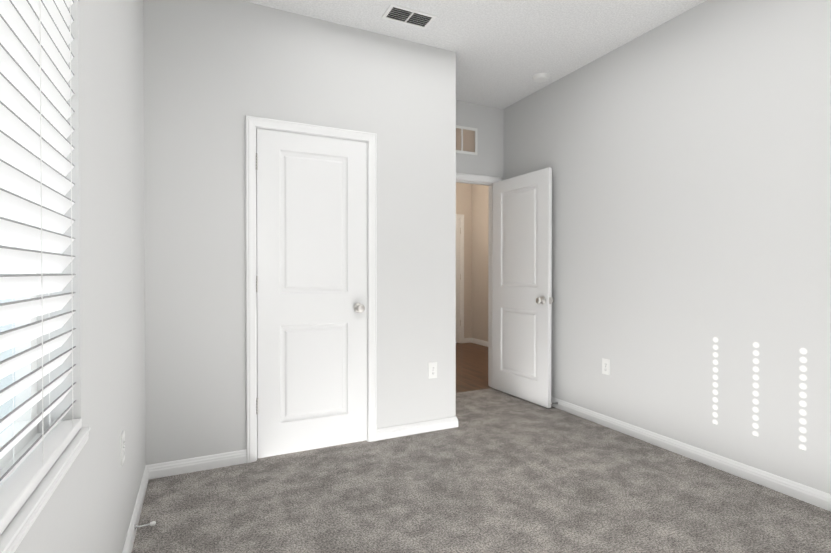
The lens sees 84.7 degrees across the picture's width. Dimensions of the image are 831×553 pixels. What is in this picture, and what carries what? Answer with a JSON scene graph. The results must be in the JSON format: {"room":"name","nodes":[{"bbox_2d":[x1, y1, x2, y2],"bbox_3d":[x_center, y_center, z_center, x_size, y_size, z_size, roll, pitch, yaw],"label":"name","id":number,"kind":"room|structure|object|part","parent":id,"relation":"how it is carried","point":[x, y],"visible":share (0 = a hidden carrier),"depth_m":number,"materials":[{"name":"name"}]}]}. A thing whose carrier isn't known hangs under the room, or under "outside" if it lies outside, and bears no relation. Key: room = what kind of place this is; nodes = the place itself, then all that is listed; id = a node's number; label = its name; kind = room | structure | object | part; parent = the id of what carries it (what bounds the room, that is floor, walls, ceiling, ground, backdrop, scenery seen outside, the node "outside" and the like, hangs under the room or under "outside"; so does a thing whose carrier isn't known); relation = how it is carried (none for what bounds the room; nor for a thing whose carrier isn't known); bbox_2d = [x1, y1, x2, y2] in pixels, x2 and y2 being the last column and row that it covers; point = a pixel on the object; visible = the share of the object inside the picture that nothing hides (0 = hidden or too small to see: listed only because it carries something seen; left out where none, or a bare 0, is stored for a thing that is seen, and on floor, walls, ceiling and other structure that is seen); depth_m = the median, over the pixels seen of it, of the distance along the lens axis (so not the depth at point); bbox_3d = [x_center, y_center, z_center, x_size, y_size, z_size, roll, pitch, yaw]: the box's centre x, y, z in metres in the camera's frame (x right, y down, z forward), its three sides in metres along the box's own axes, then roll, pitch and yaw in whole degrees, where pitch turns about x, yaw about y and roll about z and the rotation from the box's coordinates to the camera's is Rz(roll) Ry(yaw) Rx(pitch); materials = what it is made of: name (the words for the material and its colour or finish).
{"room":"empty bedroom","nodes":[
{"label":"empty bedroom","id":0,"kind":"room"},
{"bbox_2d":[14,0,145,552],"bbox_3d":[-0.891,-0.248,1.076,0.155,2.760,4.930,0,1,-26],"label":"wall","id":1,"kind":"structure","parent":0,"point":[89,506],"depth_m":1.41,"materials":[{"name":"paint"}]},
{"bbox_2d":[0,273,36,469],"bbox_3d":[-0.540,-0.419,0.253,0.060,1.604,1.815,0,1,-26],"label":"window","id":2,"kind":"structure","parent":1,"relation":"in","point":[22,421],"depth_m":1.04,"materials":[{"name":"white glass"}]},
{"bbox_2d":[0,0,81,535],"bbox_3d":[-0.440,-0.244,0.302,0.092,1.952,1.807,0,1,-26],"label":"window","id":3,"kind":"structure","parent":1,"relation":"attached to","point":[37,129],"depth_m":0.86,"materials":[{"name":"white plastic"}]},
{"bbox_2d":[0,427,89,552],"bbox_3d":[-0.466,0.399,0.295,0.105,0.033,1.819,0,1,-26],"label":"window sill","id":4,"kind":"structure","parent":1,"relation":"attached to","point":[14,533],"depth_m":0.82,"materials":[{"name":"white wood"}]},
{"bbox_2d":[121,430,124,465],"bbox_3d":[-1.114,0.652,1.738,0.008,0.115,0.070,0,1,-26],"label":"outlet","id":5,"kind":"object","parent":1,"relation":"attached to","point":[123,446],"visible":1,"depth_m":1.73,"materials":[{"name":"white plastic"}]},
{"bbox_2d":[122,464,150,552],"bbox_3d":[-0.642,1.096,0.763,0.015,0.077,3.900,0,1,-26],"label":"baseboard","id":6,"kind":"structure","parent":1,"relation":"attached to","point":[130,538],"depth_m":2.08,"materials":[{"name":"white wood"}]},
{"bbox_2d":[134,521,155,528],"bbox_3d":[-1.169,1.075,1.969,0.085,0.029,0.022,0,1,-12],"label":"door stop","id":7,"kind":"object","parent":6,"relation":"attached to","point":[152,523],"visible":0.98,"depth_m":1.97,"materials":[{"name":"silver metal"}]},
{"bbox_2d":[143,0,455,464],"bbox_3d":[-0.618,-0.265,2.979,1.980,2.760,0.100,0,1,-26],"label":"wall","id":8,"kind":"structure","parent":0,"point":[216,72],"depth_m":2.73,"materials":[{"name":"paint"}]},
{"bbox_2d":[151,449,246,478],"bbox_3d":[-1.237,1.080,2.632,0.493,0.077,0.015,0,1,-26],"label":"baseboard","id":9,"kind":"structure","parent":8,"relation":"attached to","point":[176,467],"depth_m":2.62,"materials":[{"name":"white wood"}]},
{"bbox_2d":[245,115,376,462],"bbox_3d":[-0.664,0.099,2.960,0.744,2.033,0.101,0,1,-26],"label":"door frame","id":10,"kind":"structure","parent":8,"relation":"attached to","point":[367,271],"depth_m":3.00,"materials":[{"name":"white wood"}]},
{"bbox_2d":[256,128,366,457],"bbox_3d":[-0.649,0.104,2.932,0.720,2.003,0.169,0,1,-26],"label":"closet door","id":11,"kind":"structure","parent":8,"relation":"in","point":[311,223],"depth_m":2.91,"materials":[{"name":"white painted wood"},{"name":"satin nickel"}]},
{"bbox_2d":[377,416,457,440],"bbox_3d":[-0.113,1.071,3.612,0.718,0.077,0.815,0,1,-26],"label":"baseboard","id":12,"kind":"structure","parent":8,"relation":"attached to","point":[414,428],"depth_m":3.22,"materials":[{"name":"white wood"}]},
{"bbox_2d":[428,362,436,378],"bbox_3d":[0.125,0.676,3.283,0.070,0.115,0.008,0,1,-26],"label":"outlet","id":13,"kind":"object","parent":8,"relation":"attached to","point":[432,369],"visible":1,"depth_m":3.28,"materials":[{"name":"white plastic"}]},
{"bbox_2d":[456,182,471,337],"bbox_3d":[-0.427,-0.298,6.870,2.920,2.760,0.115,0,1,-26],"label":"wall","id":14,"kind":"structure","parent":0,"point":[464,199],"depth_m":7.41,"materials":[{"name":"beige paint"}]},
{"bbox_2d":[456,218,460,342],"bbox_3d":[0.374,0.067,7.211,0.772,2.003,0.169,0,1,-26],"label":"hall door","id":15,"kind":"structure","parent":14,"relation":"in","point":[458,276],"depth_m":7.34,"materials":[{"name":"white wood"}]},
{"bbox_2d":[456,214,463,342],"bbox_3d":[0.361,0.040,7.239,0.884,2.077,0.133,0,1,-26],"label":"door frame","id":16,"kind":"structure","parent":14,"relation":"attached to","point":[461,216],"depth_m":7.36,"materials":[{"name":"white wood"}]},
{"bbox_2d":[456,343,491,392],"bbox_3d":[-0.489,1.144,5.411,4.530,0.100,2.715,0,1,-26],"label":"floor","id":17,"kind":"structure","parent":0,"point":[471,366],"depth_m":5.48,"materials":[{"name":"brown wood"}]},
{"bbox_2d":[242,0,705,108],"bbox_3d":[0.553,-1.697,3.206,4.530,0.100,7.550,0,1,-26],"label":"ceiling","id":18,"kind":"structure","parent":0,"point":[505,50],"depth_m":3.04,"materials":[{"name":"paint"}]},
{"bbox_2d":[381,3,436,28],"bbox_3d":[-0.041,-1.636,2.884,0.310,0.015,0.165,0,1,-26],"label":"ceiling vent","id":19,"kind":"object","parent":18,"relation":"in","point":[407,16],"visible":1,"depth_m":2.88,"materials":[{"name":"white plastic"}]},
{"bbox_2d":[533,73,548,82],"bbox_3d":[1.033,-1.633,3.757,0.132,0.038,0.132,0,1,-26],"label":"smoke detector","id":20,"kind":"object","parent":18,"relation":"attached to","point":[540,77],"visible":1,"depth_m":3.72,"materials":[{"name":"white plastic"}]},
{"bbox_2d":[456,100,503,180],"bbox_3d":[-0.506,-0.273,3.928,3.000,2.760,0.115,0,1,-26],"label":"wall","id":21,"kind":"structure","parent":0,"point":[487,122],"depth_m":4.41,"materials":[{"name":"paint"}]},
{"bbox_2d":[456,125,476,154],"bbox_3d":[0.438,-1.291,4.309,0.340,0.255,0.015,0,1,-26],"label":"air vent","id":22,"kind":"object","parent":21,"relation":"in","point":[466,141],"visible":0.79,"depth_m":4.33,"materials":[{"name":"white plastic"}]},
{"bbox_2d":[456,173,500,386],"bbox_3d":[0.416,0.065,4.363,0.892,2.077,0.134,0,1,-26],"label":"door frame","id":23,"kind":"structure","parent":21,"relation":"attached to","point":[490,184],"depth_m":4.53,"materials":[{"name":"white wood"}]},
{"bbox_2d":[492,167,553,407],"bbox_3d":[0.944,0.094,4.133,0.169,2.003,0.780,0,1,-28],"label":"entry door","id":24,"kind":"structure","parent":23,"relation":"attached to","point":[522,300],"depth_m":4.07,"materials":[{"name":"white painted wood"},{"name":"satin nickel"}]},
{"bbox_3d":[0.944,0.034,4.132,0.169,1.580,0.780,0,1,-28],"label":"knob","id":25,"kind":"part","parent":24,"relation":"part of","materials":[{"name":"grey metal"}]},
{"bbox_2d":[471,184,488,340],"bbox_3d":[1.507,-0.294,6.342,0.115,2.760,2.735,0,1,-26],"label":"wall","id":26,"kind":"structure","parent":0,"point":[479,263],"depth_m":7.23,"materials":[{"name":"beige paint"}]},
{"bbox_2d":[470,338,487,346],"bbox_3d":[1.448,1.048,6.326,0.015,0.077,2.505,0,1,-26],"label":"baseboard","id":27,"kind":"structure","parent":26,"relation":"attached to","point":[476,341],"depth_m":7.23,"materials":[{"name":"white wood"}]},
{"bbox_2d":[131,388,830,552],"bbox_3d":[0.552,1.176,1.725,3.230,0.100,4.835,0,1,-26],"label":"floor carpet","id":28,"kind":"object","parent":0,"point":[496,471],"visible":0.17,"depth_m":2.28,"materials":[{"name":"grey carpet"}]},
{"bbox_2d":[503,0,830,493],"bbox_3d":[1.937,-0.260,2.428,0.115,2.760,4.930,0,1,-26],"label":"wall","id":29,"kind":"structure","parent":0,"point":[685,156],"depth_m":2.74,"materials":[{"name":"grey paint"}]},
{"bbox_2d":[602,358,609,374],"bbox_3d":[1.414,0.670,3.387,0.008,0.115,0.070,0,1,-26],"label":"outlet","id":30,"kind":"object","parent":29,"relation":"attached to","point":[606,366],"visible":1,"depth_m":3.38,"materials":[{"name":"white plastic"}]},
{"bbox_2d":[551,396,830,510],"bbox_3d":[1.869,1.082,2.407,0.035,0.077,4.700,0,1,-26],"label":"baseboard","id":31,"kind":"structure","parent":29,"relation":"attached to","point":[808,494],"depth_m":2.69,"materials":[{"name":"white wood"}]}
]}

